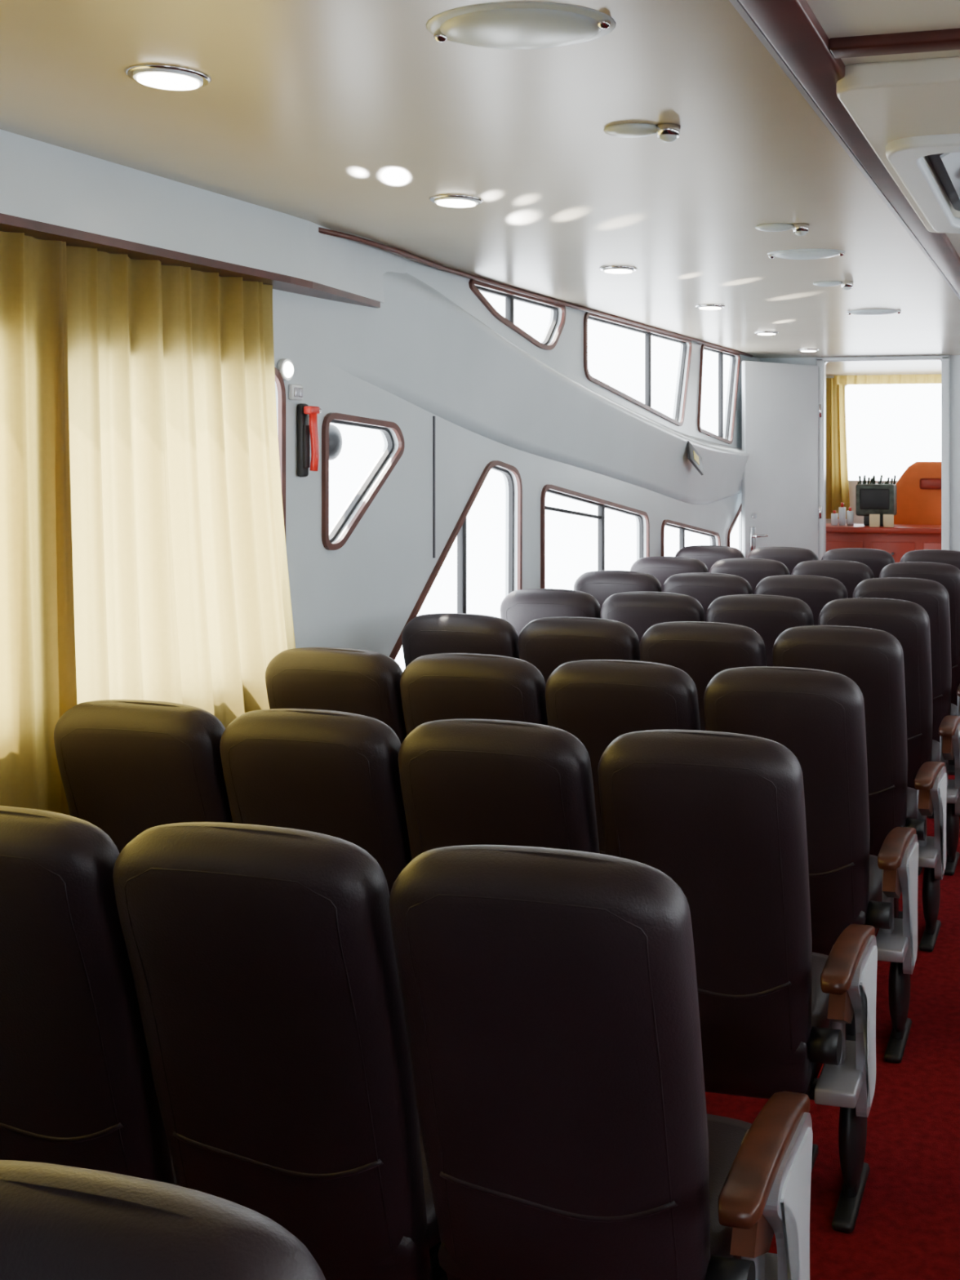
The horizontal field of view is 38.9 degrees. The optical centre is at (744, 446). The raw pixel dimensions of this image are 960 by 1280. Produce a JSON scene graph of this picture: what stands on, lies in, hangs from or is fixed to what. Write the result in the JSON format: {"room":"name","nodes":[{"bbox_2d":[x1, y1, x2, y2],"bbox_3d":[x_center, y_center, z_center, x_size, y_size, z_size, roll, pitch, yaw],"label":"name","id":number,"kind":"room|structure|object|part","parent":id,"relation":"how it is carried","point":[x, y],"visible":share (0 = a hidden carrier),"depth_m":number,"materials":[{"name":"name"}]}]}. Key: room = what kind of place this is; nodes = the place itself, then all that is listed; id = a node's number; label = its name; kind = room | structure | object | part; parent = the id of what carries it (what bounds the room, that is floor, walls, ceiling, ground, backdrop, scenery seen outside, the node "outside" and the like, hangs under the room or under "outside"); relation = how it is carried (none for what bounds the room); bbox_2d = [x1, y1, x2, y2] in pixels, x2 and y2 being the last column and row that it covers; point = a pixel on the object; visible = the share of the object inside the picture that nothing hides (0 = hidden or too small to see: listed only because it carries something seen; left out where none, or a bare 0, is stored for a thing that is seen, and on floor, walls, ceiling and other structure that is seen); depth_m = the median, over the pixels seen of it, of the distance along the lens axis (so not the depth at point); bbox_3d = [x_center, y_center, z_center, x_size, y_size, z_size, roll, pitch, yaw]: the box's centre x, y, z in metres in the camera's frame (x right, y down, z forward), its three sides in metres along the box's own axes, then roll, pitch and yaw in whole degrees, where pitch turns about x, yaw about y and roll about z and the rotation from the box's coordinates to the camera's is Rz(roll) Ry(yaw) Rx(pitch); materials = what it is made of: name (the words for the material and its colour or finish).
{"room":"ship interior","nodes":[
{"label":"ship interior","id":0,"kind":"room"},
{"bbox_2d":[0,0,959,375],"bbox_3d":[1.310,-0.695,5.239,5.400,0.150,16.000,0,0,14],"label":"ceiling","id":1,"kind":"structure","parent":0,"point":[343,116],"depth_m":3.04,"materials":[{"name":"white paint"}]},
{"bbox_2d":[124,63,211,90],"bbox_3d":[-1.104,-0.703,2.513,0.154,0.014,0.154,0,0,14],"label":"recessed light","id":2,"kind":"object","parent":1,"relation":"in","point":[166,77],"depth_m":2.48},
{"bbox_2d":[428,194,483,207],"bbox_3d":[-0.829,-0.703,3.774,0.154,0.014,0.154,0,0,14],"label":"recessed light","id":3,"kind":"object","parent":1,"relation":"in","point":[444,200],"depth_m":3.74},
{"bbox_2d":[425,1,616,49],"bbox_3d":[-0.378,-0.707,2.218,0.330,0.036,0.240,0,0,14],"label":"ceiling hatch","id":4,"kind":"object","parent":1,"relation":"attached to","point":[513,25],"depth_m":2.17,"materials":[{"name":"white plastic"}]},
{"bbox_2d":[599,266,637,273],"bbox_3d":[-0.504,-0.703,5.239,0.154,0.014,0.154,0,0,14],"label":"recessed light","id":5,"kind":"object","parent":1,"relation":"in","point":[610,269],"depth_m":5.20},
{"bbox_2d":[603,122,680,142],"bbox_3d":[-0.229,-0.697,2.923,0.178,0.046,0.090,0,0,14],"label":"light","id":6,"kind":"object","parent":1,"relation":"attached to","point":[668,132],"depth_m":2.89,"materials":[{"name":"white plastic"}]},
{"bbox_2d":[695,304,724,310],"bbox_3d":[-0.175,-0.703,6.641,0.154,0.014,0.154,0,0,14],"label":"recessed light","id":7,"kind":"object","parent":1,"relation":"in","point":[707,307],"depth_m":6.60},
{"bbox_2d":[754,331,778,335],"bbox_3d":[0.136,-0.703,8.171,0.154,0.014,0.154,0,0,14],"label":"recessed light","id":8,"kind":"object","parent":1,"relation":"in","point":[762,333],"depth_m":8.13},
{"bbox_2d":[755,222,809,235],"bbox_3d":[0.120,-0.697,4.217,0.178,0.046,0.090,0,0,14],"label":"light","id":9,"kind":"object","parent":1,"relation":"attached to","point":[799,228],"depth_m":4.19,"materials":[{"name":"white plastic"}]},
{"bbox_2d":[767,248,845,259],"bbox_3d":[0.226,-0.707,4.819,0.290,0.036,0.200,0,0,14],"label":"dome lamp","id":10,"kind":"object","parent":1,"relation":"attached to","point":[794,254],"depth_m":4.77,"materials":[{"name":"white plastic"}]},
{"bbox_2d":[798,348,818,351],"bbox_3d":[0.468,-0.703,9.624,0.154,0.014,0.154,0,0,14],"label":"recessed light","id":11,"kind":"object","parent":1,"relation":"in","point":[803,349],"depth_m":9.57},
{"bbox_2d":[813,280,853,289],"bbox_3d":[0.382,-0.697,5.677,0.178,0.046,0.090,0,0,14],"label":"light","id":12,"kind":"object","parent":1,"relation":"attached to","point":[846,285],"depth_m":5.65,"materials":[{"name":"white plastic"}]},
{"bbox_2d":[826,377,849,519],"bbox_3d":[0.901,0.020,13.055,0.306,1.400,0.038,0,0,14],"label":"curtain","id":13,"kind":"object","parent":1,"relation":"hanging from","point":[837,468],"visible":0.74,"depth_m":13.04,"materials":[{"name":"yellow fabric"}]},
{"bbox_2d":[728,0,959,299],"bbox_3d":[0.541,-0.655,3.833,0.089,0.110,12.900,0,0,14],"label":"trim","id":14,"kind":"structure","parent":1,"relation":"attached to","point":[789,30],"depth_m":2.19,"materials":[{"name":"brown wood"}]},
{"bbox_2d":[847,309,901,315],"bbox_3d":[0.679,-0.707,6.901,0.290,0.036,0.200,0,0,14],"label":"dome lamp","id":15,"kind":"object","parent":1,"relation":"attached to","point":[864,312],"depth_m":6.85,"materials":[{"name":"white plastic"}]},
{"bbox_2d":[833,373,942,384],"bbox_3d":[1.698,-0.655,12.769,1.690,0.090,0.045,0,0,14],"label":"curtain","id":16,"kind":"object","parent":1,"relation":"hanging from","point":[930,378],"visible":0.88,"depth_m":12.84,"materials":[{"name":"yellow fabric"}]},
{"bbox_2d":[829,28,959,58],"bbox_3d":[0.483,-0.612,1.931,0.720,0.020,0.050,0,0,14],"label":"trim","id":17,"kind":"structure","parent":1,"relation":"attached to","point":[941,39],"depth_m":1.98,"materials":[{"name":"brown wood"}]},
{"bbox_2d":[836,56,959,233],"bbox_3d":[0.691,-0.583,2.765,0.762,0.076,1.492,0,0,14],"label":"air conditioner","id":18,"kind":"object","parent":1,"relation":"attached to","point":[908,111],"depth_m":2.36,"materials":[{"name":"white plastic"}]},
{"bbox_2d":[272,258,759,656],"bbox_3d":[-1.472,0.505,4.337,0.060,2.430,12.900,0,0,14],"label":"wall","id":19,"kind":"structure","parent":0,"point":[362,593],"depth_m":4.98,"materials":[{"name":"white paint"}]},
{"bbox_2d":[0,231,61,813],"bbox_3d":[-1.861,0.334,2.407,0.072,1.672,1.767,0,0,14],"label":"window curtain","id":20,"kind":"object","parent":19,"relation":"hanging from","point":[30,775],"visible":0.73,"depth_m":3.08,"materials":[{"name":"yellow fabric"}]},
{"bbox_2d":[54,240,295,815],"bbox_3d":[-1.540,0.299,3.722,0.068,1.602,1.135,0,0,14],"label":"window curtain","id":21,"kind":"object","parent":19,"relation":"hanging from","point":[172,578],"visible":0.75,"depth_m":3.56,"materials":[{"name":"yellow fabric"}]},
{"bbox_2d":[0,213,380,307],"bbox_3d":[-2.109,-0.508,1.388,0.135,0.022,6.870,0,0,14],"label":"rail","id":22,"kind":"object","parent":19,"relation":"attached to","point":[36,229],"depth_m":3.51,"materials":[{"name":"brown wood"}]},
{"bbox_2d":[0,128,405,302],"bbox_3d":[-2.088,-0.615,1.501,0.120,0.190,7.100,0,0,14],"label":"curtain valance","id":23,"kind":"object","parent":19,"relation":"attached to","point":[40,181],"depth_m":3.49,"materials":[{"name":"white paint"}]},
{"bbox_2d":[274,367,285,540],"bbox_3d":[-1.590,0.230,3.712,0.014,0.976,0.986,0,0,14],"label":"trim","id":24,"kind":"structure","parent":19,"relation":"attached to","point":[279,381],"depth_m":4.17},
{"bbox_2d":[275,359,293,380],"bbox_3d":[-1.462,-0.245,4.190,0.032,0.068,0.068,0,0,14],"label":"wall lamp","id":25,"kind":"object","parent":19,"relation":"attached to","point":[285,366],"visible":1,"depth_m":4.17,"materials":[{"name":"white glass"}]},
{"bbox_2d":[288,384,302,399],"bbox_3d":[-1.452,-0.175,4.249,0.021,0.050,0.060,0,0,14],"label":"light switch","id":26,"kind":"object","parent":19,"relation":"attached to","point":[295,391],"visible":1,"depth_m":4.23,"materials":[{"name":"white paint"}]},
{"bbox_2d":[297,403,321,477],"bbox_3d":[-1.423,-0.020,4.290,0.055,0.240,0.072,0,0,14],"label":"hammer","id":27,"kind":"object","parent":19,"relation":"attached to","point":[306,433],"visible":1,"depth_m":4.27,"materials":[{"name":"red plastic"}]},
{"bbox_2d":[328,423,342,460],"bbox_3d":[-1.490,-0.015,4.594,0.063,0.130,0.340,0,0,3],"label":"mirror","id":28,"kind":"object","parent":19,"relation":"attached to","point":[335,435],"visible":0.48,"depth_m":4.68,"materials":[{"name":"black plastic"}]},
{"bbox_2d":[328,419,394,542],"bbox_3d":[-1.386,0.119,4.681,0.020,0.438,0.509,0,0,14],"label":"rubber gasket","id":29,"kind":"object","parent":19,"relation":"attached to","point":[368,482],"visible":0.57,"depth_m":4.72,"materials":[{"name":"black rubber"}]},
{"bbox_2d":[321,413,404,550],"bbox_3d":[-1.350,0.119,4.672,0.014,0.468,0.538,0,0,14],"label":"trim","id":30,"kind":"structure","parent":19,"relation":"attached to","point":[329,417],"depth_m":4.53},
{"bbox_2d":[432,416,435,558],"bbox_3d":[-1.227,0.160,5.182,0.008,0.560,0.008,0,0,14],"label":"trim","id":31,"kind":"structure","parent":19,"relation":"attached to","point":[433,417],"depth_m":5.18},
{"bbox_2d":[389,460,522,660],"bbox_3d":[-1.169,0.550,5.397,0.014,0.977,1.220,0,0,14],"label":"trim","id":32,"kind":"structure","parent":19,"relation":"attached to","point":[490,465],"depth_m":5.49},
{"bbox_2d":[457,516,466,613],"bbox_3d":[-1.184,0.633,5.491,0.030,0.773,0.035,0,0,14],"label":"mullion","id":33,"kind":"object","parent":19,"relation":"attached to","point":[462,535],"visible":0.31,"depth_m":5.48,"materials":[{"name":"grey metal"}]},
{"bbox_2d":[491,466,513,593],"bbox_3d":[-1.205,0.550,5.406,0.020,0.947,1.190,0,0,14],"label":"rubber gasket","id":34,"kind":"object","parent":19,"relation":"attached to","point":[507,473],"visible":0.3,"depth_m":5.97,"materials":[{"name":"black rubber"}]},
{"bbox_2d":[505,294,514,324],"bbox_3d":[-1.067,-0.611,5.957,0.030,0.149,0.035,0,0,14],"label":"mullion","id":35,"kind":"object","parent":19,"relation":"attached to","point":[509,302],"visible":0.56,"depth_m":5.94,"materials":[{"name":"grey metal"}]},
{"bbox_2d":[468,279,565,350],"bbox_3d":[-1.020,-0.583,5.994,0.014,0.241,1.052,0,0,14],"label":"trim","id":36,"kind":"structure","parent":19,"relation":"attached to","point":[472,282],"depth_m":5.93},
{"bbox_2d":[475,285,558,344],"bbox_3d":[-1.056,-0.583,6.003,0.020,0.211,1.023,0,0,14],"label":"rubber gasket","id":37,"kind":"object","parent":19,"relation":"attached to","point":[555,309],"visible":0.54,"depth_m":6.30,"materials":[{"name":"grey rubber"}]},
{"bbox_2d":[317,271,749,504],"bbox_3d":[-0.622,-0.154,7.407,0.104,1.106,6.510,0,0,14],"label":"wall panel","id":38,"kind":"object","parent":19,"relation":"attached to","point":[420,347],"depth_m":5.65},
{"bbox_2d":[318,226,752,357],"bbox_3d":[-0.681,-0.698,7.205,0.084,0.024,6.151,0,0,13],"label":"trim","id":39,"kind":"structure","parent":19,"relation":"attached to","point":[321,230],"depth_m":5.57,"materials":[{"name":"brown wood"}]},
{"bbox_2d":[545,504,604,570],"bbox_3d":[-0.882,0.573,6.695,0.030,0.593,0.898,0,0,14],"label":"mullion","id":40,"kind":"object","parent":19,"relation":"attached to","point":[601,509],"depth_m":7.10,"materials":[{"name":"grey metal"}]},
{"bbox_3d":[-0.890,0.335,6.686,0.020,0.116,0.875,0,0,14],"label":"sash rail","id":41,"kind":"part","parent":40,"relation":"part of","materials":[{"name":"black metal"}]},
{"bbox_2d":[540,484,649,588],"bbox_3d":[-0.767,0.535,7.005,0.014,0.706,1.608,0,0,14],"label":"trim","id":42,"kind":"structure","parent":19,"relation":"attached to","point":[547,486],"depth_m":6.44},
{"bbox_2d":[546,488,643,558],"bbox_3d":[-0.803,0.535,7.014,0.020,0.676,1.578,0,0,14],"label":"rubber gasket","id":43,"kind":"object","parent":19,"relation":"attached to","point":[639,517],"visible":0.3,"depth_m":7.39,"materials":[{"name":"black rubber"}]},
{"bbox_2d":[587,315,686,421],"bbox_3d":[-0.625,-0.416,7.724,0.020,0.544,1.915,0,0,14],"label":"rubber gasket","id":44,"kind":"object","parent":19,"relation":"attached to","point":[684,350],"visible":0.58,"depth_m":8.47,"materials":[{"name":"grey rubber"}]},
{"bbox_2d":[583,311,692,426],"bbox_3d":[-0.589,-0.416,7.715,0.014,0.574,1.945,0,0,14],"label":"window frame","id":45,"kind":"structure","parent":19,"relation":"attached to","point":[588,375],"depth_m":7.49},
{"bbox_2d":[644,332,651,407],"bbox_3d":[-0.582,-0.451,7.897,0.030,0.467,0.035,0,0,14],"label":"mullion","id":46,"kind":"object","parent":19,"relation":"attached to","point":[647,337],"visible":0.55,"depth_m":7.88,"materials":[{"name":"grey metal"}]},
{"bbox_2d":[679,527,684,550],"bbox_3d":[-0.410,0.715,8.586,0.030,0.370,0.035,0,0,14],"label":"mullion","id":47,"kind":"object","parent":19,"relation":"attached to","point":[682,531],"visible":0.42,"depth_m":8.57,"materials":[{"name":"grey metal"}]},
{"bbox_2d":[665,523,715,545],"bbox_3d":[-0.378,0.685,8.712,0.020,0.436,1.326,0,0,14],"label":"rubber gasket","id":48,"kind":"object","parent":19,"relation":"attached to","point":[712,536],"visible":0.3,"depth_m":8.87,"materials":[{"name":"black rubber"}]},
{"bbox_2d":[661,519,720,556],"bbox_3d":[-0.343,0.685,8.703,0.014,0.466,1.356,0,0,14],"label":"trim","id":49,"kind":"structure","parent":19,"relation":"attached to","point":[665,521],"depth_m":8.38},
{"bbox_2d":[686,440,703,475],"bbox_3d":[-0.315,0.075,8.325,0.049,0.221,0.270,0,0,21],"label":"safety sign","id":50,"kind":"object","parent":19,"relation":"attached to","point":[694,456],"visible":1,"depth_m":8.29,"materials":[{"name":"black plastic"}]},
{"bbox_2d":[697,343,740,444],"bbox_3d":[-0.176,-0.360,9.369,0.014,0.686,1.116,0,0,14],"label":"trim ring","id":51,"kind":"object","parent":19,"relation":"attached to","point":[703,431],"depth_m":9.24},
{"bbox_2d":[703,347,735,439],"bbox_3d":[-0.212,-0.360,9.378,0.020,0.656,1.086,0,0,14],"label":"rubber gasket","id":52,"kind":"object","parent":19,"relation":"attached to","point":[704,348],"visible":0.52,"depth_m":9.77,"materials":[{"name":"grey rubber"}]},
{"bbox_2d":[718,351,723,437],"bbox_3d":[-0.175,-0.366,9.527,0.030,0.638,0.035,0,0,14],"label":"mullion","id":53,"kind":"object","parent":19,"relation":"attached to","point":[720,355],"visible":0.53,"depth_m":9.51,"materials":[{"name":"grey metal"}]},
{"bbox_2d":[727,502,742,546],"bbox_3d":[-0.048,0.630,9.882,0.014,0.416,0.586,0,0,14],"label":"trim","id":54,"kind":"structure","parent":19,"relation":"attached to","point":[740,509],"depth_m":9.71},
{"bbox_2d":[740,510,742,551],"bbox_3d":[-0.084,0.630,9.891,0.020,0.386,0.556,0,0,14],"label":"rubber gasket","id":55,"kind":"object","parent":19,"relation":"attached to","point":[741,510],"visible":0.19,"depth_m":10.15,"materials":[{"name":"black rubber"}]},
{"bbox_2d":[705,774,959,1279],"bbox_3d":[1.310,1.770,5.239,5.400,0.100,16.000,0,0,14],"label":"floor","id":56,"kind":"structure","parent":0,"point":[907,1227],"depth_m":3.25,"materials":[{"name":"red carpet"}]},
{"bbox_2d":[0,805,177,1185],"bbox_3d":[-1.173,1.156,2.405,0.453,1.128,0.638,0,0,14],"label":"passenger seat","id":57,"kind":"object","parent":56,"relation":"on","point":[77,1089],"visible":0.57,"depth_m":2.15,"materials":[{"name":"brown leather"}]},
{"bbox_2d":[53,699,232,853],"bbox_3d":[-1.350,1.156,3.308,0.440,1.128,0.638,0,0,14],"label":"passenger seat","id":58,"kind":"object","parent":56,"relation":"on","point":[127,768],"visible":0.36,"depth_m":3.02,"materials":[{"name":"brown leather"}]},
{"bbox_2d":[0,1160,325,1279],"bbox_3d":[-0.426,1.156,1.294,0.541,1.128,0.638,0,0,15],"label":"passenger seat","id":59,"kind":"object","parent":56,"relation":"on","point":[58,1222],"visible":1,"depth_m":1.01,"materials":[{"name":"brown leather"}]},
{"bbox_2d":[112,822,447,1279],"bbox_3d":[-0.712,1.156,2.296,0.466,1.128,0.638,0,0,14],"label":"passenger seat","id":60,"kind":"object","parent":56,"relation":"on","point":[262,959],"visible":0.83,"depth_m":2.06,"materials":[{"name":"brown leather"}]},
{"bbox_2d":[219,708,411,896],"bbox_3d":[-0.917,1.156,3.200,0.440,1.128,0.638,0,0,14],"label":"passenger seat","id":61,"kind":"object","parent":56,"relation":"on","point":[328,772],"visible":0.34,"depth_m":2.91,"materials":[{"name":"brown leather"}]},
{"bbox_2d":[265,647,406,744],"bbox_3d":[-1.145,1.156,4.110,0.440,1.128,0.638,0,0,14],"label":"passenger seat","id":62,"kind":"object","parent":56,"relation":"on","point":[365,682],"visible":0.23,"depth_m":3.81,"materials":[{"name":"brown leather"}]},
{"bbox_2d":[401,613,519,667],"bbox_3d":[-0.948,1.156,4.902,0.440,1.128,0.638,0,0,14],"label":"passenger seat","id":63,"kind":"object","parent":56,"relation":"on","point":[437,633],"visible":0.28,"depth_m":4.60,"materials":[{"name":"brown leather"}]},
{"bbox_2d":[400,653,547,736],"bbox_3d":[-0.716,1.156,3.996,0.440,1.128,0.638,0,0,14],"label":"passenger seat","id":64,"kind":"object","parent":56,"relation":"on","point":[446,686],"visible":0.31,"depth_m":3.70,"materials":[{"name":"brown leather"}]},
{"bbox_2d":[398,719,599,860],"bbox_3d":[-0.481,1.156,3.087,0.440,1.128,0.638,0,0,14],"label":"passenger seat","id":65,"kind":"object","parent":56,"relation":"on","point":[463,781],"visible":0.27,"depth_m":2.80,"materials":[{"name":"brown leather"}]},
{"bbox_2d":[500,588,600,636],"bbox_3d":[-0.750,1.156,5.709,0.440,1.128,0.638,0,0,14],"label":"passenger seat","id":66,"kind":"object","parent":56,"relation":"on","point":[520,607],"visible":0.23,"depth_m":5.41,"materials":[{"name":"brown leather"}]},
{"bbox_2d":[518,617,640,684],"bbox_3d":[-0.517,1.156,4.801,0.440,1.128,0.638,0,0,14],"label":"passenger seat","id":67,"kind":"object","parent":56,"relation":"on","point":[548,643],"visible":0.3,"depth_m":4.50,"materials":[{"name":"brown leather"}]},
{"bbox_2d":[389,844,813,1279],"bbox_3d":[-0.194,1.156,2.167,0.574,1.128,0.638,0,0,14],"label":"passenger seat","id":68,"kind":"object","parent":56,"relation":"on","point":[549,996],"visible":1,"depth_m":1.95,"materials":[{"name":"brown leather"}]},
{"bbox_2d":[573,570,662,607],"bbox_3d":[-0.546,1.156,6.514,0.440,1.128,0.638,0,0,14],"label":"passenger seat","id":69,"kind":"object","parent":56,"relation":"on","point":[601,584],"visible":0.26,"depth_m":6.22,"materials":[{"name":"brown leather"}]},
{"bbox_2d":[545,659,700,854],"bbox_3d":[-0.283,1.156,3.885,0.440,1.128,0.638,0,0,14],"label":"passenger seat","id":70,"kind":"object","parent":56,"relation":"on","point":[597,702],"visible":0.31,"depth_m":3.59,"materials":[{"name":"brown leather"}]},
{"bbox_2d":[600,591,705,644],"bbox_3d":[-0.320,1.156,5.599,0.440,1.128,0.638,0,0,13],"label":"passenger seat","id":71,"kind":"object","parent":56,"relation":"on","point":[641,611],"visible":0.27,"depth_m":5.30,"materials":[{"name":"brown leather"}]},
{"bbox_2d":[630,556,708,586],"bbox_3d":[-0.346,1.156,7.315,0.440,1.128,0.638,0,0,14],"label":"passenger seat","id":72,"kind":"object","parent":56,"relation":"on","point":[662,568],"visible":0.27,"depth_m":7.02,"materials":[{"name":"brown leather"}]},
{"bbox_2d":[639,621,766,730],"bbox_3d":[-0.082,1.156,4.684,0.440,1.128,0.638,0,0,14],"label":"passenger seat","id":73,"kind":"object","parent":56,"relation":"on","point":[702,650],"visible":0.23,"depth_m":4.39,"materials":[{"name":"brown leather"}]},
{"bbox_2d":[662,573,752,622],"bbox_3d":[-0.114,1.156,6.397,0.440,1.128,0.638,0,0,15],"label":"passenger seat","id":74,"kind":"object","parent":56,"relation":"on","point":[705,588],"visible":0.24,"depth_m":6.10,"materials":[{"name":"brown leather"}]},
{"bbox_2d":[675,545,745,573],"bbox_3d":[-0.145,1.156,8.106,0.440,1.128,0.638,0,0,15],"label":"passenger seat","id":75,"kind":"object","parent":56,"relation":"on","point":[708,555],"visible":0.16,"depth_m":7.80,"materials":[{"name":"brown leather"}]},
{"bbox_2d":[597,729,877,1232],"bbox_3d":[0.013,1.156,2.968,0.541,1.128,0.638,0,0,14],"label":"passenger seat","id":76,"kind":"object","parent":56,"relation":"on","point":[722,815],"visible":0.74,"depth_m":2.75,"materials":[{"name":"brown leather"}]},
{"bbox_2d":[709,558,790,594],"bbox_3d":[0.086,1.156,7.205,0.440,1.128,0.638,0,0,14],"label":"passenger seat","id":77,"kind":"object","parent":56,"relation":"on","point":[753,571],"visible":0.2,"depth_m":6.90,"materials":[{"name":"brown leather"}]},
{"bbox_2d":[706,594,813,666],"bbox_3d":[0.118,1.156,5.496,0.440,1.128,0.638,0,0,14],"label":"passenger seat","id":78,"kind":"object","parent":56,"relation":"on","point":[769,615],"visible":0.2,"depth_m":5.20,"materials":[{"name":"brown leather"}]},
{"bbox_2d":[746,546,818,574],"bbox_3d":[0.281,1.156,8.001,0.440,1.128,0.638,0,0,14],"label":"passenger seat","id":79,"kind":"object","parent":56,"relation":"on","point":[790,557],"visible":0.2,"depth_m":7.69,"materials":[{"name":"brown leather"}]},
{"bbox_2d":[754,574,848,625],"bbox_3d":[0.320,1.156,6.295,0.440,1.128,0.638,0,0,14],"label":"passenger seat","id":80,"kind":"object","parent":56,"relation":"on","point":[816,591],"visible":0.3,"depth_m":5.99,"materials":[{"name":"brown leather"}]},
{"bbox_2d":[703,666,919,1062],"bbox_3d":[0.213,1.156,3.759,0.541,1.128,0.638,0,0,14],"label":"passenger seat","id":81,"kind":"object","parent":56,"relation":"on","point":[819,715],"visible":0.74,"depth_m":3.52,"materials":[{"name":"brown leather"}]},
{"bbox_2d":[791,560,874,598],"bbox_3d":[0.518,1.156,7.089,0.440,1.128,0.638,0,0,14],"label":"passenger seat","id":82,"kind":"object","parent":56,"relation":"on","point":[851,574],"visible":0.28,"depth_m":6.78,"materials":[{"name":"brown leather"}]},
{"bbox_2d":[821,547,894,577],"bbox_3d":[0.720,1.156,7.891,0.440,1.128,0.638,0,0,14],"label":"passenger seat","id":83,"kind":"object","parent":56,"relation":"on","point":[877,560],"visible":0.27,"depth_m":7.58,"materials":[{"name":"brown leather"}]},
{"bbox_2d":[772,625,946,951],"bbox_3d":[0.419,1.156,4.569,0.541,1.128,0.638,0,0,15],"label":"passenger seat","id":84,"kind":"object","parent":56,"relation":"on","point":[873,658],"visible":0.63,"depth_m":4.33,"materials":[{"name":"brown leather"}]},
{"bbox_2d":[826,523,942,563],"bbox_3d":[1.322,1.198,11.472,1.500,1.005,0.500,0,0,14],"label":"counter","id":85,"kind":"object","parent":56,"relation":"on","point":[900,540],"visible":0.3,"depth_m":11.30,"materials":[{"name":"paint"}]},
{"bbox_2d":[831,510,838,525],"bbox_3d":[0.791,0.630,11.574,0.060,0.130,0.060,0,0,14],"label":"bottle","id":86,"kind":"object","parent":85,"relation":"on","point":[834,517],"visible":1,"depth_m":11.55,"materials":[{"name":"white paint"}]},
{"bbox_2d":[839,502,845,525],"bbox_3d":[0.859,0.595,11.557,0.060,0.200,0.060,0,0,14],"label":"bottle","id":87,"kind":"object","parent":85,"relation":"on","point":[842,509],"visible":1,"depth_m":11.53,"materials":[{"name":"white paint"}]},
{"bbox_2d":[846,506,853,525],"bbox_3d":[0.926,0.615,11.540,0.060,0.160,0.060,0,0,14],"label":"bottle","id":88,"kind":"object","parent":85,"relation":"on","point":[850,514],"visible":1,"depth_m":11.51,"materials":[{"name":"white paint"}]},
{"bbox_2d":[869,514,879,527],"bbox_3d":[1.125,0.640,11.345,0.090,0.110,0.051,0,0,14],"label":"card","id":89,"kind":"object","parent":85,"relation":"on","point":[874,519],"visible":1,"depth_m":11.32,"materials":[{"name":"beige paper"}]},
{"bbox_2d":[855,475,897,525],"bbox_3d":[1.159,0.473,11.558,0.343,0.444,0.211,0,0,14],"label":"console","id":90,"kind":"object","parent":85,"relation":"on","point":[872,498],"visible":0.85,"depth_m":11.47,"materials":[{"name":"black plastic"}]},
{"bbox_2d":[883,514,893,527],"bbox_3d":[1.242,0.640,11.316,0.090,0.110,0.051,0,0,14],"label":"card","id":91,"kind":"object","parent":85,"relation":"on","point":[888,519],"visible":1,"depth_m":11.29,"materials":[{"name":"beige paper"}]},
{"bbox_2d":[818,597,959,875],"bbox_3d":[0.615,1.156,5.360,0.541,1.128,0.638,0,0,14],"label":"passenger seat","id":92,"kind":"object","parent":56,"relation":"on","point":[908,621],"visible":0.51,"depth_m":5.11,"materials":[{"name":"brown leather"}]},
{"bbox_2d":[853,577,959,818],"bbox_3d":[0.816,1.156,6.161,0.541,1.128,0.638,0,0,14],"label":"passenger seat","id":93,"kind":"object","parent":56,"relation":"on","point":[932,596],"visible":0.36,"depth_m":5.89,"materials":[{"name":"brown leather"}]},
{"bbox_2d":[893,462,942,524],"bbox_3d":[1.690,0.930,12.197,0.702,1.580,0.575,0,0,14],"label":"partition","id":94,"kind":"object","parent":56,"relation":"on","point":[919,488],"visible":0.3,"depth_m":11.95,"materials":[{"name":"plastic"}]},
{"bbox_2d":[879,561,959,775],"bbox_3d":[1.012,1.156,6.967,0.541,1.128,0.638,0,0,13],"label":"passenger seat","id":95,"kind":"object","parent":56,"relation":"on","point":[948,575],"visible":0.32,"depth_m":6.69,"materials":[{"name":"brown leather"}]},
{"bbox_2d":[899,549,959,569],"bbox_3d":[1.216,1.156,7.764,0.541,1.128,0.638,0,0,14],"label":"passenger seat","id":96,"kind":"object","parent":56,"relation":"on","point":[948,557],"visible":0.2,"depth_m":7.49,"materials":[{"name":"brown leather"}]},
{"bbox_2d":[760,355,959,553],"bbox_3d":[2.505,0.490,10.022,5.020,2.460,0.060,0,0,14],"label":"wall","id":97,"kind":"structure","parent":0,"point":[954,359],"depth_m":10.21,"materials":[{"name":"white paint"}]},
{"bbox_2d":[816,355,950,559],"bbox_3d":[1.087,0.506,10.345,1.050,2.427,0.100,0,0,14],"label":"door frame","id":98,"kind":"structure","parent":97,"relation":"in","point":[945,358],"depth_m":10.19,"materials":[{"name":"white paint"}]},
{"bbox_2d":[742,360,821,558],"bbox_3d":[0.308,0.530,10.092,0.105,2.340,0.852,0,0,44],"label":"door leaf","id":99,"kind":"structure","parent":98,"relation":"attached to","point":[781,410],"depth_m":10.08,"materials":[{"name":"white paint"}]},
{"bbox_2d":[826,373,928,524],"bbox_3d":[3.153,0.490,12.612,5.200,2.460,0.060,0,0,14],"label":"wall","id":100,"kind":"structure","parent":0,"point":[852,483],"depth_m":13.10,"materials":[{"name":"white paint"}]}
]}

